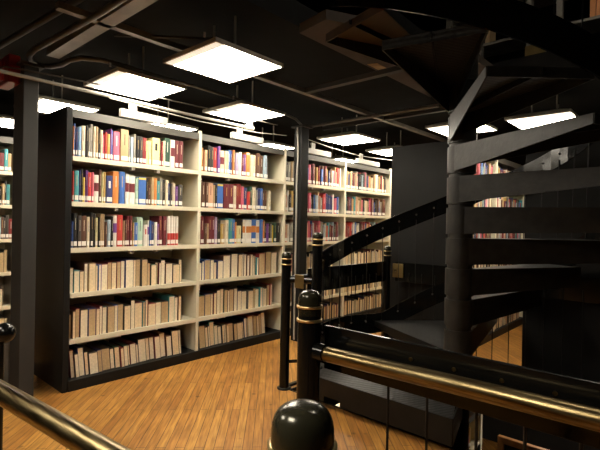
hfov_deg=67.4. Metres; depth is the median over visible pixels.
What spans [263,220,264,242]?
book
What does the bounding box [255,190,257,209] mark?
book
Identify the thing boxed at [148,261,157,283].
book
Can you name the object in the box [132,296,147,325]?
book
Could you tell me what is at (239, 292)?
book
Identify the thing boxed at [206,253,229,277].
book
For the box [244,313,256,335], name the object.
book
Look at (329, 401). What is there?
trim
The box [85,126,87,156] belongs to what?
book
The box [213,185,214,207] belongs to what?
book
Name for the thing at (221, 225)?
book
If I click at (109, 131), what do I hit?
book
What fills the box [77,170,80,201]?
book
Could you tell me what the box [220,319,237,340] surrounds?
book
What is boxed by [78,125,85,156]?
book
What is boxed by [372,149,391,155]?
diffuser
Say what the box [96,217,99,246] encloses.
book
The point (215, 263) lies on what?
book
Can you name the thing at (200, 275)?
book
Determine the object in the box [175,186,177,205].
book
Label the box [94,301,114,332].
book
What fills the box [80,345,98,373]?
book
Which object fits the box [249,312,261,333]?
book
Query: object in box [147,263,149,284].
book
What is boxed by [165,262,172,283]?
book
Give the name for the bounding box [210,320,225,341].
book
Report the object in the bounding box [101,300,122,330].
book
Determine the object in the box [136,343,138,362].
book
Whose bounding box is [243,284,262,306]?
book
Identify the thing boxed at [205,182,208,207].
book
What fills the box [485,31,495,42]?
book
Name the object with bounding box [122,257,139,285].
book
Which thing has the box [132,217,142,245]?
book
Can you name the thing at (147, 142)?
book
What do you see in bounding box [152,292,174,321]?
book
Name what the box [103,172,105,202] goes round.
book
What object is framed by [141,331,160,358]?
book
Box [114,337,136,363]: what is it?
book
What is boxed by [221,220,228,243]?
book
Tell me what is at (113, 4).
pipe
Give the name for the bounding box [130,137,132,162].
book
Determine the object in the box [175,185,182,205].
book
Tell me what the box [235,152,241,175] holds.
book
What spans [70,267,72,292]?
book
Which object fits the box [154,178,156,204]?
book
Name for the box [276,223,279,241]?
book
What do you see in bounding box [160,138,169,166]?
book
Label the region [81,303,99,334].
book
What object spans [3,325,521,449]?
floor
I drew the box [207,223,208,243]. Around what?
book
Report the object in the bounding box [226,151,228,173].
book
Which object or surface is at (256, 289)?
book
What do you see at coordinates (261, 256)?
book
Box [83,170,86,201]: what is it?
book
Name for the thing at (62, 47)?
ceiling beam
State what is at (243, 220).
book
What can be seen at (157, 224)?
book
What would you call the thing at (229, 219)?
book
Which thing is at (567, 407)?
railing
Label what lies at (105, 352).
book
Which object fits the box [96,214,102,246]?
book
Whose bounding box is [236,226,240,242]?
book
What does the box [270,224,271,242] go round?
book
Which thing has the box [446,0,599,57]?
shelving
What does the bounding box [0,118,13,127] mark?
diffuser
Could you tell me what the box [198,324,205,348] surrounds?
book
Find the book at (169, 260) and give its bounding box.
[161,257,181,281]
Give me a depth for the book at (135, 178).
3.98 m
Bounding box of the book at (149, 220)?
[149,220,150,245]
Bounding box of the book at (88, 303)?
[87,302,101,333]
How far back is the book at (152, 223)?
4.11 m
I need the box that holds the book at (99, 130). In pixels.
[98,129,100,158]
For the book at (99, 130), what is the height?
0.252 m
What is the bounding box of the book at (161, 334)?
[147,330,165,356]
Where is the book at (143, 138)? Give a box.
[142,138,144,163]
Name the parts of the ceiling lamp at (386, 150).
frame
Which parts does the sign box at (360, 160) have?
panel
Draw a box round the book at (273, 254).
[271,252,276,272]
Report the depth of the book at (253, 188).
5.02 m
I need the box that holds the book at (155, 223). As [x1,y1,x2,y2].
[154,222,156,245]
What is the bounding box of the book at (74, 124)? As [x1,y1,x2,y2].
[73,123,75,155]
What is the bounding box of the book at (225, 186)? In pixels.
[223,184,228,208]
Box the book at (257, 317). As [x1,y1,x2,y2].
[245,313,258,334]
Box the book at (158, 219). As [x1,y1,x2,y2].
[149,216,161,245]
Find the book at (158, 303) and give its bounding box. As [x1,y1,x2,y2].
[145,298,160,323]
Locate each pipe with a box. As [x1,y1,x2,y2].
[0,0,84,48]
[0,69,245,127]
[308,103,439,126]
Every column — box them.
[9,60,44,396]
[291,124,312,341]
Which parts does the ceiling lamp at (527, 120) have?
frame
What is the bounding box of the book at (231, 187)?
[228,184,233,208]
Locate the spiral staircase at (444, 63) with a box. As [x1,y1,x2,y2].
[311,0,599,449]
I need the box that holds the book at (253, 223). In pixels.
[243,219,255,242]
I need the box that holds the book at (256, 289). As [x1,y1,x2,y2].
[255,288,258,306]
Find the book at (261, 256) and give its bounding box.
[244,252,264,274]
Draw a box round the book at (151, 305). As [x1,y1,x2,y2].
[148,301,155,325]
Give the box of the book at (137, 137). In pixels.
[136,136,139,162]
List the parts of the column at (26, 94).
cap plate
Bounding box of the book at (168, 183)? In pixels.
[168,183,169,205]
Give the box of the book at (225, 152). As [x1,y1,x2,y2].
[224,151,226,173]
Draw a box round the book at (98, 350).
[84,344,102,371]
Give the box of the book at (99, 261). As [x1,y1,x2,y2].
[92,260,111,288]
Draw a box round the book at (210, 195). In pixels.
[208,183,212,207]
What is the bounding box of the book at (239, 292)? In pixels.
[237,290,241,309]
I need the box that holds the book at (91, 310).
[73,303,95,335]
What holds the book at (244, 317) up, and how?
on the bookcase at (56, 162)
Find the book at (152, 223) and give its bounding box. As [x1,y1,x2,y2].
[151,222,153,245]
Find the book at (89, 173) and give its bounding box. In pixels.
[88,172,90,201]
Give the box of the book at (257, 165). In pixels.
[250,153,259,177]
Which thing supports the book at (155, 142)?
on the bookcase at (56, 162)
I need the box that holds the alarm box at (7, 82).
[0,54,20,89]
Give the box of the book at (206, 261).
[200,258,209,279]
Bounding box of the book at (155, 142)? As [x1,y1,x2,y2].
[146,137,159,165]
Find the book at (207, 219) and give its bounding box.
[201,216,211,243]
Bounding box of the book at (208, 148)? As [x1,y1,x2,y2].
[202,145,210,171]
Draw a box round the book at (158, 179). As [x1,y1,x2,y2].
[157,178,162,205]
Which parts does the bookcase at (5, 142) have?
panel, shelf, shelf, shelf, shelf, shelf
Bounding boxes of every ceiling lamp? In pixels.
[0,114,13,128]
[38,75,99,112]
[83,46,186,100]
[141,101,197,130]
[163,16,283,83]
[202,81,285,122]
[252,125,293,149]
[317,115,380,145]
[324,144,355,162]
[366,130,400,155]
[425,122,497,135]
[504,95,578,129]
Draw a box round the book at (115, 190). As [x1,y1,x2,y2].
[106,171,118,202]
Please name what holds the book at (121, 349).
on the bookcase at (56, 162)
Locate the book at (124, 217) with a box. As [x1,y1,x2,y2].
[123,216,128,245]
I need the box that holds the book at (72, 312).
[69,309,75,338]
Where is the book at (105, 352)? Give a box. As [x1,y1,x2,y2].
[87,341,110,369]
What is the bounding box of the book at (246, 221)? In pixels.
[245,220,248,242]
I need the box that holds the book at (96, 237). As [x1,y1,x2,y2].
[95,218,97,246]
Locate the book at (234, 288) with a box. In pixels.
[218,285,236,310]
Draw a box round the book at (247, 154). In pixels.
[242,152,249,176]
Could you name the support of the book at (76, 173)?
on the bookcase at (56, 162)
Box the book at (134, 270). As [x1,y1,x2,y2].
[121,257,135,286]
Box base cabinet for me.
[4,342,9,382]
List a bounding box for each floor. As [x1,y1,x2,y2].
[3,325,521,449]
[482,438,496,449]
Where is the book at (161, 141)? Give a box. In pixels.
[161,141,164,166]
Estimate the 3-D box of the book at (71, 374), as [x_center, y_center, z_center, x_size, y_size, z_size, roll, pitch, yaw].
[-1.942,1.119,3.720,0.273,0.226,0.050,1,0,42]
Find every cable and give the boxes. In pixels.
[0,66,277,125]
[109,97,286,135]
[310,140,391,160]
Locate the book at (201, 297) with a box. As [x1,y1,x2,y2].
[199,294,204,316]
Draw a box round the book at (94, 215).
[93,214,95,246]
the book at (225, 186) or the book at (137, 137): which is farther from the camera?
the book at (225, 186)
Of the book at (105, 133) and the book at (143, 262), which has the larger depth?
the book at (143, 262)
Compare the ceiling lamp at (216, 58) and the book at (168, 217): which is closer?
the ceiling lamp at (216, 58)
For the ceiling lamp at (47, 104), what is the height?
0.320 m
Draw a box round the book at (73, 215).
[71,213,76,247]
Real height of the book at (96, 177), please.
0.233 m
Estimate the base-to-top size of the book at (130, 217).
0.272 m
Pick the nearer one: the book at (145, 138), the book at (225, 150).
the book at (145, 138)
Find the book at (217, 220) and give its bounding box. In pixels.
[217,220,218,243]
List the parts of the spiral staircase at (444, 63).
newel post, riser plate, nosing plate, nosing plate, nosing plate, riser plate, nosing plate, riser plate, nosing plate, riser plate, riser plate, riser plate, riser plate, riser plate, nosing plate, riser plate, riser plate, nosing plate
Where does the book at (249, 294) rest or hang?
on the bookcase at (56, 162)
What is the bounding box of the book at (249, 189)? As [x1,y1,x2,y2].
[244,187,251,209]
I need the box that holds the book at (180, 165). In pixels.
[178,141,182,168]
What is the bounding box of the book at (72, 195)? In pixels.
[71,171,73,200]
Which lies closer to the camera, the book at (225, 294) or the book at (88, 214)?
the book at (88, 214)
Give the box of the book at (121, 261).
[104,258,124,287]
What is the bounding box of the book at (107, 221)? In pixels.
[104,220,110,246]
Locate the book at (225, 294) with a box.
[223,289,227,312]
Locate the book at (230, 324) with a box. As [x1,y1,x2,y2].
[210,319,232,340]
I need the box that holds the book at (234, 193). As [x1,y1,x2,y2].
[233,186,235,208]
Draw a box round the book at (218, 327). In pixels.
[217,325,221,343]
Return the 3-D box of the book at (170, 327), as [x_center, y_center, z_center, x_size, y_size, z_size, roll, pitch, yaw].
[-1.274,1.125,4.451,0.298,0.232,0.043,1,0,42]
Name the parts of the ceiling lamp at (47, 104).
frame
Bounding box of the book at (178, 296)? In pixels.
[163,292,180,319]
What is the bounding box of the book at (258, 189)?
[256,188,259,209]
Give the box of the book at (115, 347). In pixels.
[99,340,119,367]
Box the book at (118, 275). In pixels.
[105,260,120,287]
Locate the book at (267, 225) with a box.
[266,224,268,242]
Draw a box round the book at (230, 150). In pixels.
[230,150,231,174]
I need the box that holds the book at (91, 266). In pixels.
[79,261,95,291]
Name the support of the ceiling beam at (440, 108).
attached to the ceiling beam at (60, 6)
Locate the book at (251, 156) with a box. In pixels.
[249,155,252,176]
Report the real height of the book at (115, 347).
0.183 m
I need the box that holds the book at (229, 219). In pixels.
[219,218,232,243]
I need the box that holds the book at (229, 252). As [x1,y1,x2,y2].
[229,252,243,275]
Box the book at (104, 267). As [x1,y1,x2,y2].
[93,262,107,289]
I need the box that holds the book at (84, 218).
[81,216,86,247]
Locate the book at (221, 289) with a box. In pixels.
[201,285,223,312]
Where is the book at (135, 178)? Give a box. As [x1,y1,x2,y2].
[135,178,136,203]
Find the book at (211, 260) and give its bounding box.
[203,258,213,278]
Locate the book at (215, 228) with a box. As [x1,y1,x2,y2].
[214,217,216,243]
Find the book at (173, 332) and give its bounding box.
[158,327,178,354]
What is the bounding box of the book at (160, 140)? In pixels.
[159,140,160,165]
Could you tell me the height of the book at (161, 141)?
0.242 m
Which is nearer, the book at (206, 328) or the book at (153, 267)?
the book at (153, 267)
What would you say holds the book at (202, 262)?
on the bookcase at (56, 162)
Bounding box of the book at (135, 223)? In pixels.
[134,222,137,245]
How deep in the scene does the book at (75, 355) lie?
3.64 m
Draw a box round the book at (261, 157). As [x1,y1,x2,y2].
[260,155,262,177]
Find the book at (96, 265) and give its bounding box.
[96,265,97,290]
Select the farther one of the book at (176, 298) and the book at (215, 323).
the book at (215, 323)
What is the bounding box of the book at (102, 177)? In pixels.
[101,172,103,202]
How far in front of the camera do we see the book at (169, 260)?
4.38 m
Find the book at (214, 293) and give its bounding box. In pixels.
[199,290,216,313]
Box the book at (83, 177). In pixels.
[83,177,84,201]
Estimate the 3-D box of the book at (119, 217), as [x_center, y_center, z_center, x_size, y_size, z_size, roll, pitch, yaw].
[-1.613,0.049,3.933,0.170,0.276,0.049,1,0,42]
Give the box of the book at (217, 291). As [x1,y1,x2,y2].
[200,287,220,313]
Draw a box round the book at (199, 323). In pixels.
[199,323,209,345]
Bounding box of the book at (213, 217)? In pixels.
[211,216,214,243]
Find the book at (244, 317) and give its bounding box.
[244,317,248,336]
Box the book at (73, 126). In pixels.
[72,126,73,155]
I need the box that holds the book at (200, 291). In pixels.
[200,291,212,313]
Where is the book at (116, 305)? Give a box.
[102,301,117,330]
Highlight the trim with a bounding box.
[289,386,458,449]
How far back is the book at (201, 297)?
4.57 m
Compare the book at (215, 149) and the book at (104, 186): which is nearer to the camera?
the book at (104, 186)
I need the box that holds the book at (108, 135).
[107,134,109,159]
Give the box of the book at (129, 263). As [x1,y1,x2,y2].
[110,257,133,287]
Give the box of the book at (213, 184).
[213,184,216,207]
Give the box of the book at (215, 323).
[213,322,224,342]
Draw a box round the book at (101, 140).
[100,130,102,158]
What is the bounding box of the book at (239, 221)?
[235,219,242,242]
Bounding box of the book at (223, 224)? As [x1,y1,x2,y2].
[223,224,224,243]
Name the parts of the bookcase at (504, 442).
panel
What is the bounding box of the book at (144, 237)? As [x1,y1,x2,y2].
[142,225,146,245]
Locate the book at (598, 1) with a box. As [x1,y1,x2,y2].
[597,0,599,14]
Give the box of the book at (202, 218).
[200,217,203,243]
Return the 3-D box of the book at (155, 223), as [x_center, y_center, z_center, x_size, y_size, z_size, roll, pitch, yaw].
[-1.394,0.082,4.192,0.200,0.218,0.027,1,0,42]
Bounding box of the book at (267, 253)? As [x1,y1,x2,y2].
[247,250,270,273]
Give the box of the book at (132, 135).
[130,134,135,162]
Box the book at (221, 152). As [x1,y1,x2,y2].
[220,150,223,173]
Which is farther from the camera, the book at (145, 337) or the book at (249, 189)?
the book at (249, 189)
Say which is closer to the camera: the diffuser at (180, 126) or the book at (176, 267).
the book at (176, 267)
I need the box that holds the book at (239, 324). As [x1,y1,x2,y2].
[219,318,242,338]
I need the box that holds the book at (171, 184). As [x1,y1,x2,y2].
[170,183,172,205]
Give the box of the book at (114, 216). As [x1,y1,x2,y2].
[104,215,116,246]
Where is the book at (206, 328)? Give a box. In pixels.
[204,326,208,346]
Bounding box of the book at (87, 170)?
[86,170,87,201]
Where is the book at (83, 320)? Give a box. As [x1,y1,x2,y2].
[71,305,87,336]
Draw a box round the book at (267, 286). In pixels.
[249,282,269,305]
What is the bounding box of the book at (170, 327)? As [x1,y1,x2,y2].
[170,327,180,353]
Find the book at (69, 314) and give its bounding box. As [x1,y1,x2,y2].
[69,314,70,337]
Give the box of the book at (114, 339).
[114,339,129,363]
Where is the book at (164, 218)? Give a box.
[162,216,166,244]
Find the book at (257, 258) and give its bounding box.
[255,257,258,274]
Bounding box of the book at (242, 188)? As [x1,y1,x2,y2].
[241,187,243,208]
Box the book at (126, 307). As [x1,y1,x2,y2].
[111,300,130,329]
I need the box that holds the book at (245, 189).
[244,188,246,208]
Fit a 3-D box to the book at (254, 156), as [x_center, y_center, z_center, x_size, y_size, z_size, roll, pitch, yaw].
[-0.571,-0.654,5.085,0.170,0.252,0.037,1,0,42]
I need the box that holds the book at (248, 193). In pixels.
[246,192,249,209]
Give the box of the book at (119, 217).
[116,215,122,246]
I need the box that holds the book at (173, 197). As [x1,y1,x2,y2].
[172,183,174,205]
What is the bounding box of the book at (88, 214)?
[82,212,92,246]
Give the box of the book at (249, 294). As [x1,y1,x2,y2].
[235,287,252,308]
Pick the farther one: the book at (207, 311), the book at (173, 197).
the book at (207, 311)
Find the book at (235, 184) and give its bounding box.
[231,183,238,208]
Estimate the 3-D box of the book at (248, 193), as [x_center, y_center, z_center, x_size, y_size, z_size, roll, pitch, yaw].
[-0.631,-0.269,5.030,0.191,0.204,0.033,1,0,42]
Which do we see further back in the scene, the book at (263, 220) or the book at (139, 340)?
the book at (263, 220)
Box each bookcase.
[0,136,12,322]
[34,106,391,392]
[389,141,523,345]
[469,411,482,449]
[497,434,547,449]
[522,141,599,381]
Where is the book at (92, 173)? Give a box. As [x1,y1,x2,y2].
[90,172,93,201]
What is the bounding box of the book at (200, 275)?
[199,262,201,279]
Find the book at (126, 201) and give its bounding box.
[124,174,128,203]
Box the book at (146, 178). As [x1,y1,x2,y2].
[146,178,147,204]
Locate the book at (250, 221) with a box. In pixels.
[249,220,251,242]
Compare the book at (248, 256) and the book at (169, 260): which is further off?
the book at (248, 256)
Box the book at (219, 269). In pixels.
[214,260,222,278]
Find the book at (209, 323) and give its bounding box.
[199,320,214,345]
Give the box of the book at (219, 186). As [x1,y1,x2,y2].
[215,183,222,207]
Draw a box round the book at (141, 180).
[135,177,145,204]
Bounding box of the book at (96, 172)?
[90,169,101,202]
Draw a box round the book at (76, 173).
[74,170,78,201]
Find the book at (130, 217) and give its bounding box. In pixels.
[129,216,131,245]
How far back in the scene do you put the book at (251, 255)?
5.03 m
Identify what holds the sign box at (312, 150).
on the bookcase at (56, 162)
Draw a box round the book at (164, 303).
[143,297,168,322]
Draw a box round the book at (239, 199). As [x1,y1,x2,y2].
[238,184,240,208]
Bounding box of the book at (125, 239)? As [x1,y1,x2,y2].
[123,220,126,245]
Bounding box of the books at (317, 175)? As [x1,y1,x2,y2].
[0,149,521,447]
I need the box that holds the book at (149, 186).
[148,185,150,204]
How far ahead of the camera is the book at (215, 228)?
4.65 m
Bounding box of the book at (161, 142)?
[161,142,162,165]
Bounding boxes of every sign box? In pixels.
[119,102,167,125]
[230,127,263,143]
[309,142,330,157]
[355,153,379,166]
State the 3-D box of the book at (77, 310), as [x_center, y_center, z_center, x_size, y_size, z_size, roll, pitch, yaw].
[-1.901,0.795,3.738,0.254,0.235,0.032,1,0,42]
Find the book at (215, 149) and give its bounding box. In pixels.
[213,148,216,172]
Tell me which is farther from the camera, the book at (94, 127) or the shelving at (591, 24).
the shelving at (591, 24)
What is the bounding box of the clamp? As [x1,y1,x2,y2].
[244,122,253,130]
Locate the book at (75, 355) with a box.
[73,351,79,376]
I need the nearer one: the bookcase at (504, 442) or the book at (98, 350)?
the book at (98, 350)
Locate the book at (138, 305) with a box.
[135,300,141,327]
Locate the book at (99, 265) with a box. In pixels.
[96,264,101,290]
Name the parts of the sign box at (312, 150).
panel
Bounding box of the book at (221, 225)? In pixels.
[220,224,222,243]
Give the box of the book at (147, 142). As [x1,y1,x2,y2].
[146,141,148,164]
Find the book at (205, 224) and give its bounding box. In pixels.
[204,223,206,243]
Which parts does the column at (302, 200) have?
cap plate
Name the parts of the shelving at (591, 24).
post, post, post, shelf, shelf, post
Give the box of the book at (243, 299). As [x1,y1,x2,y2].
[237,289,246,308]
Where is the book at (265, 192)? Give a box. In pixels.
[264,191,266,209]
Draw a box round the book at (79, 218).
[77,215,81,247]
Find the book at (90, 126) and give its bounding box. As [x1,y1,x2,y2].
[86,124,92,157]
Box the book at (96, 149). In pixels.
[95,127,97,158]
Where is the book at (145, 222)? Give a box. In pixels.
[143,220,148,245]
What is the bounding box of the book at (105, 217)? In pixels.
[104,216,112,246]
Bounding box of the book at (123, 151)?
[115,129,128,161]
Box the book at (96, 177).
[93,175,98,202]
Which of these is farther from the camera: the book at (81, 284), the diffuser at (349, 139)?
the diffuser at (349, 139)
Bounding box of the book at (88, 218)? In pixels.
[86,217,89,246]
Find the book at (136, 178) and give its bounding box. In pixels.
[136,178,137,203]
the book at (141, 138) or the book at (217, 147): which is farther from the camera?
the book at (217, 147)
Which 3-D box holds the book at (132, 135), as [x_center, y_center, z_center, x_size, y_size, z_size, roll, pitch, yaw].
[-1.524,-0.673,4.035,0.179,0.262,0.021,1,0,42]
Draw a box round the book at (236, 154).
[235,153,238,174]
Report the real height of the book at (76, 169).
0.272 m
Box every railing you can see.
[0,379,337,449]
[277,246,390,390]
[296,290,599,449]
[392,262,599,377]
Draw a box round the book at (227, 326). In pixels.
[215,321,229,342]
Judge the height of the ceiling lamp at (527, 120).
0.320 m
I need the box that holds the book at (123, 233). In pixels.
[122,221,124,246]
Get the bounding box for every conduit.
[134,67,301,124]
[293,127,298,339]
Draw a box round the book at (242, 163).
[241,155,243,175]
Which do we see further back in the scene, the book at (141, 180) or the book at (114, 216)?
the book at (141, 180)
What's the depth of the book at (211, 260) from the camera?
4.65 m
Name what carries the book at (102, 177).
on the bookcase at (56, 162)
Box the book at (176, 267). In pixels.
[172,263,179,282]
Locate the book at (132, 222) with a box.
[132,222,133,245]
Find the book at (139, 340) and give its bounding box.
[121,334,146,361]
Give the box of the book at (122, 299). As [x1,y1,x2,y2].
[114,295,134,328]
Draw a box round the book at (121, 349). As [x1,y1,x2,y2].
[110,342,124,366]
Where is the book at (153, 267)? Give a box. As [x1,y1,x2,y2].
[150,263,156,284]
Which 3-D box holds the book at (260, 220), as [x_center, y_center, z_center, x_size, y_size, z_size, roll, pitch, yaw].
[-0.510,0.068,5.191,0.203,0.272,0.038,1,0,42]
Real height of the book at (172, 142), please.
0.267 m
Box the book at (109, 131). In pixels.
[103,129,111,159]
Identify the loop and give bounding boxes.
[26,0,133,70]
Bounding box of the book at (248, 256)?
[246,255,249,275]
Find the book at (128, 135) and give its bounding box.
[128,135,129,161]
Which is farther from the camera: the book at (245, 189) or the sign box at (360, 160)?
the sign box at (360, 160)
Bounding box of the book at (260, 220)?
[256,219,262,242]
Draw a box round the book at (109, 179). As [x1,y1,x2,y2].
[105,175,112,202]
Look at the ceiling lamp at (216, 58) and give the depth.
3.19 m
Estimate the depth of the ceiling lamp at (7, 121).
5.30 m
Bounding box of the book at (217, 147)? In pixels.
[214,146,219,172]
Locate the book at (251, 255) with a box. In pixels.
[244,253,252,275]
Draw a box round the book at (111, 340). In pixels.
[109,339,128,365]
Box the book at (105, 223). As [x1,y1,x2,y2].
[104,222,106,246]
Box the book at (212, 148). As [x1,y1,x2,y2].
[210,147,213,171]
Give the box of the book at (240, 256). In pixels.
[237,254,242,276]
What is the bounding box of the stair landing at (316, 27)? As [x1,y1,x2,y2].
[299,9,492,96]
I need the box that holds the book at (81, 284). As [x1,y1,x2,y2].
[76,269,83,291]
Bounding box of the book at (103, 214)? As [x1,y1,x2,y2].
[102,214,104,246]
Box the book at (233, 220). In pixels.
[232,219,234,243]
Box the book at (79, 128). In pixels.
[76,127,80,156]
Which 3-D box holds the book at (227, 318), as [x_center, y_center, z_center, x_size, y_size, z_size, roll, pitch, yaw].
[-0.728,1.158,5.066,0.248,0.184,0.046,1,0,42]
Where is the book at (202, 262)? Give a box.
[200,261,203,279]
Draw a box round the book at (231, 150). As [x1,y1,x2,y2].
[231,150,233,174]
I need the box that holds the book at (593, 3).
[590,0,596,16]
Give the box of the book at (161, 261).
[144,258,164,283]
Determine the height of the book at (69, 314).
0.193 m
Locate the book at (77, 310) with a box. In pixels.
[70,305,79,337]
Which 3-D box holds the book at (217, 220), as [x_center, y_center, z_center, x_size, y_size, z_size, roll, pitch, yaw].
[-0.909,0.072,4.728,0.172,0.252,0.018,1,0,42]
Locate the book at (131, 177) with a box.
[129,175,134,203]
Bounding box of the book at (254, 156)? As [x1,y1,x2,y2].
[253,155,255,176]
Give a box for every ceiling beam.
[46,0,157,58]
[55,1,447,141]
[304,66,403,93]
[322,105,445,130]
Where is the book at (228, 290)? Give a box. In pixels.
[227,290,229,311]
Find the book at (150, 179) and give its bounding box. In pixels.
[146,177,153,204]
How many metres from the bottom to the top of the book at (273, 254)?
0.243 m
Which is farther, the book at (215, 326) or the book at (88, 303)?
the book at (215, 326)
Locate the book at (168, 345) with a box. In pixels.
[164,333,171,355]
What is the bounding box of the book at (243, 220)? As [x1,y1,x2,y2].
[242,220,244,242]
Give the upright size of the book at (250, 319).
0.229 m
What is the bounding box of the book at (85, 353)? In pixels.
[83,350,88,374]
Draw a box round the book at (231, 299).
[215,286,233,310]
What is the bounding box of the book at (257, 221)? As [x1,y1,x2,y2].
[256,220,258,242]
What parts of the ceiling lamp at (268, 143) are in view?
frame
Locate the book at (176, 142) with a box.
[174,140,178,167]
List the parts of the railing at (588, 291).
plate, plate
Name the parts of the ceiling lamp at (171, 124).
frame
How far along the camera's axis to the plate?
4.26 m
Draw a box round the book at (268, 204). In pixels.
[266,191,270,210]
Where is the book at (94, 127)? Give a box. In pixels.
[92,126,95,157]
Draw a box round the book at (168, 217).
[166,216,169,244]
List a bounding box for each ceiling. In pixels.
[0,0,599,165]
[296,0,445,30]
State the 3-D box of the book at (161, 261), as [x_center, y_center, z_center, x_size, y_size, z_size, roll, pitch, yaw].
[-1.404,0.439,4.330,0.310,0.224,0.044,1,0,42]
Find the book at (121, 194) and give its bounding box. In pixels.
[118,171,124,203]
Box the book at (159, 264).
[158,262,160,283]
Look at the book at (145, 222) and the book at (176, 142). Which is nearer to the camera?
the book at (145, 222)
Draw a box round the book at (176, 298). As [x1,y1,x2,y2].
[174,296,177,320]
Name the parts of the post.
post, knob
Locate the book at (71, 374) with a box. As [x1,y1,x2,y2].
[68,348,74,377]
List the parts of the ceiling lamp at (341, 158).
frame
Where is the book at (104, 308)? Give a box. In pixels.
[86,301,106,332]
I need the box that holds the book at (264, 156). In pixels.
[262,155,266,178]
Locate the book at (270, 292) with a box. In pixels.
[255,282,271,304]
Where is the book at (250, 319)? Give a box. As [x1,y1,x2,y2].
[236,314,252,335]
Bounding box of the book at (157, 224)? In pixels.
[157,224,158,245]
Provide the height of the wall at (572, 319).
2.265 m
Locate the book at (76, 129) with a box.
[75,128,77,155]
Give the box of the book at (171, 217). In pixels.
[170,216,172,244]
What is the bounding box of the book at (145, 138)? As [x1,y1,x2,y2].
[144,138,145,163]
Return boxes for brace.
[114,34,212,39]
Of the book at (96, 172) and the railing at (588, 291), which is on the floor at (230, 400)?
the railing at (588, 291)
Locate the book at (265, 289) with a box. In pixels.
[264,288,266,305]
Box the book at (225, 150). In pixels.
[225,150,229,173]
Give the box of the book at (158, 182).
[157,181,159,204]
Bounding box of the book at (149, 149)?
[148,141,150,164]
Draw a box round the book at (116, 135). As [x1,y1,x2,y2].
[112,131,119,160]
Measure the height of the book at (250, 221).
0.262 m
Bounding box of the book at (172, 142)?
[170,140,174,167]
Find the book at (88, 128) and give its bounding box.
[88,128,89,157]
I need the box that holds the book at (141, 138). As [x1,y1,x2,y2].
[139,136,142,163]
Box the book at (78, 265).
[70,261,87,290]
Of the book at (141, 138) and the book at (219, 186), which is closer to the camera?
the book at (141, 138)
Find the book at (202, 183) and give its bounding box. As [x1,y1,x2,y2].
[201,182,204,207]
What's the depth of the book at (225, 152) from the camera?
4.71 m
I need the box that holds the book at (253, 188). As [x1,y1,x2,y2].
[252,187,255,209]
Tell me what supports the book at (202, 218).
on the bookcase at (56, 162)
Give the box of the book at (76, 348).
[69,344,84,375]
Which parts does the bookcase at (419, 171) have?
panel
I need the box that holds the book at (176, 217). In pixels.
[175,216,177,244]
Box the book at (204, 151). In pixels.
[203,150,206,171]
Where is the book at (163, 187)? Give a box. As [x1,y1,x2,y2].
[162,180,164,205]
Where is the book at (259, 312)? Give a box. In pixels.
[254,311,264,332]
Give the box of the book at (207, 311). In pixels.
[199,291,210,315]
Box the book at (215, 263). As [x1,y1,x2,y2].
[214,262,216,278]
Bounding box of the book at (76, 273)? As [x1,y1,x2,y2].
[73,269,79,292]
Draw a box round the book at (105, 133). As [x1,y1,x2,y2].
[103,132,106,159]
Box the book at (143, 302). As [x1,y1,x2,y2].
[130,298,144,326]
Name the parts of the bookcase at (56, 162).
panel, shelf, shelf, shelf, shelf, shelf, panel, shelf, shelf, shelf, shelf, shelf, shelf, shelf, shelf, shelf, shelf, shelf, shelf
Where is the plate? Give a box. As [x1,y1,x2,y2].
[525,45,545,55]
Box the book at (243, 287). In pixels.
[237,286,254,307]
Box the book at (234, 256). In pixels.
[215,252,237,276]
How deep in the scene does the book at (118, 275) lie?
3.91 m
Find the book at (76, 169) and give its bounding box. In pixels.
[72,169,82,201]
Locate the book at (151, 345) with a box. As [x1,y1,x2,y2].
[137,332,153,358]
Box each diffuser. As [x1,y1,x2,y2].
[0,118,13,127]
[38,99,96,112]
[94,74,183,99]
[153,123,195,130]
[174,45,279,82]
[211,105,281,121]
[263,143,293,148]
[323,135,377,144]
[335,159,355,162]
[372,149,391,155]
[430,125,493,135]
[508,113,574,128]
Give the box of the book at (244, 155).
[244,155,245,175]
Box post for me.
[0,322,16,449]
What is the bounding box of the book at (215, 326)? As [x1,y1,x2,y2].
[214,324,217,343]
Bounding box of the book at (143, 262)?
[129,257,147,285]
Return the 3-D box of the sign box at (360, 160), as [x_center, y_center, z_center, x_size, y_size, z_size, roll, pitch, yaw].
[1.014,-0.965,6.700,0.042,0.145,0.590,1,0,42]
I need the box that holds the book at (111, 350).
[95,341,114,367]
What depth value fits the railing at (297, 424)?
0.83 m
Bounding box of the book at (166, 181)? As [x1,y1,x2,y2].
[165,180,167,205]
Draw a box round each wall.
[0,127,12,137]
[371,0,599,449]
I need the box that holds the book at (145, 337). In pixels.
[132,333,149,359]
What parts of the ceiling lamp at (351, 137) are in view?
frame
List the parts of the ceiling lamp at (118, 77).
frame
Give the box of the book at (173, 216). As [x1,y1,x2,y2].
[173,216,174,244]
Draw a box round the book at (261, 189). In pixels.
[260,188,262,209]
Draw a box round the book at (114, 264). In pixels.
[101,260,116,288]
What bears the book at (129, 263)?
on the bookcase at (56, 162)
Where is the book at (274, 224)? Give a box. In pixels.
[266,223,275,241]
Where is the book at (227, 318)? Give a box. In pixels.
[227,318,243,337]
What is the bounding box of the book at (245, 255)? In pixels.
[243,254,246,275]
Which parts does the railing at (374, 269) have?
newel post, arm, rail, bracket plate, bracket arm, plate, newel post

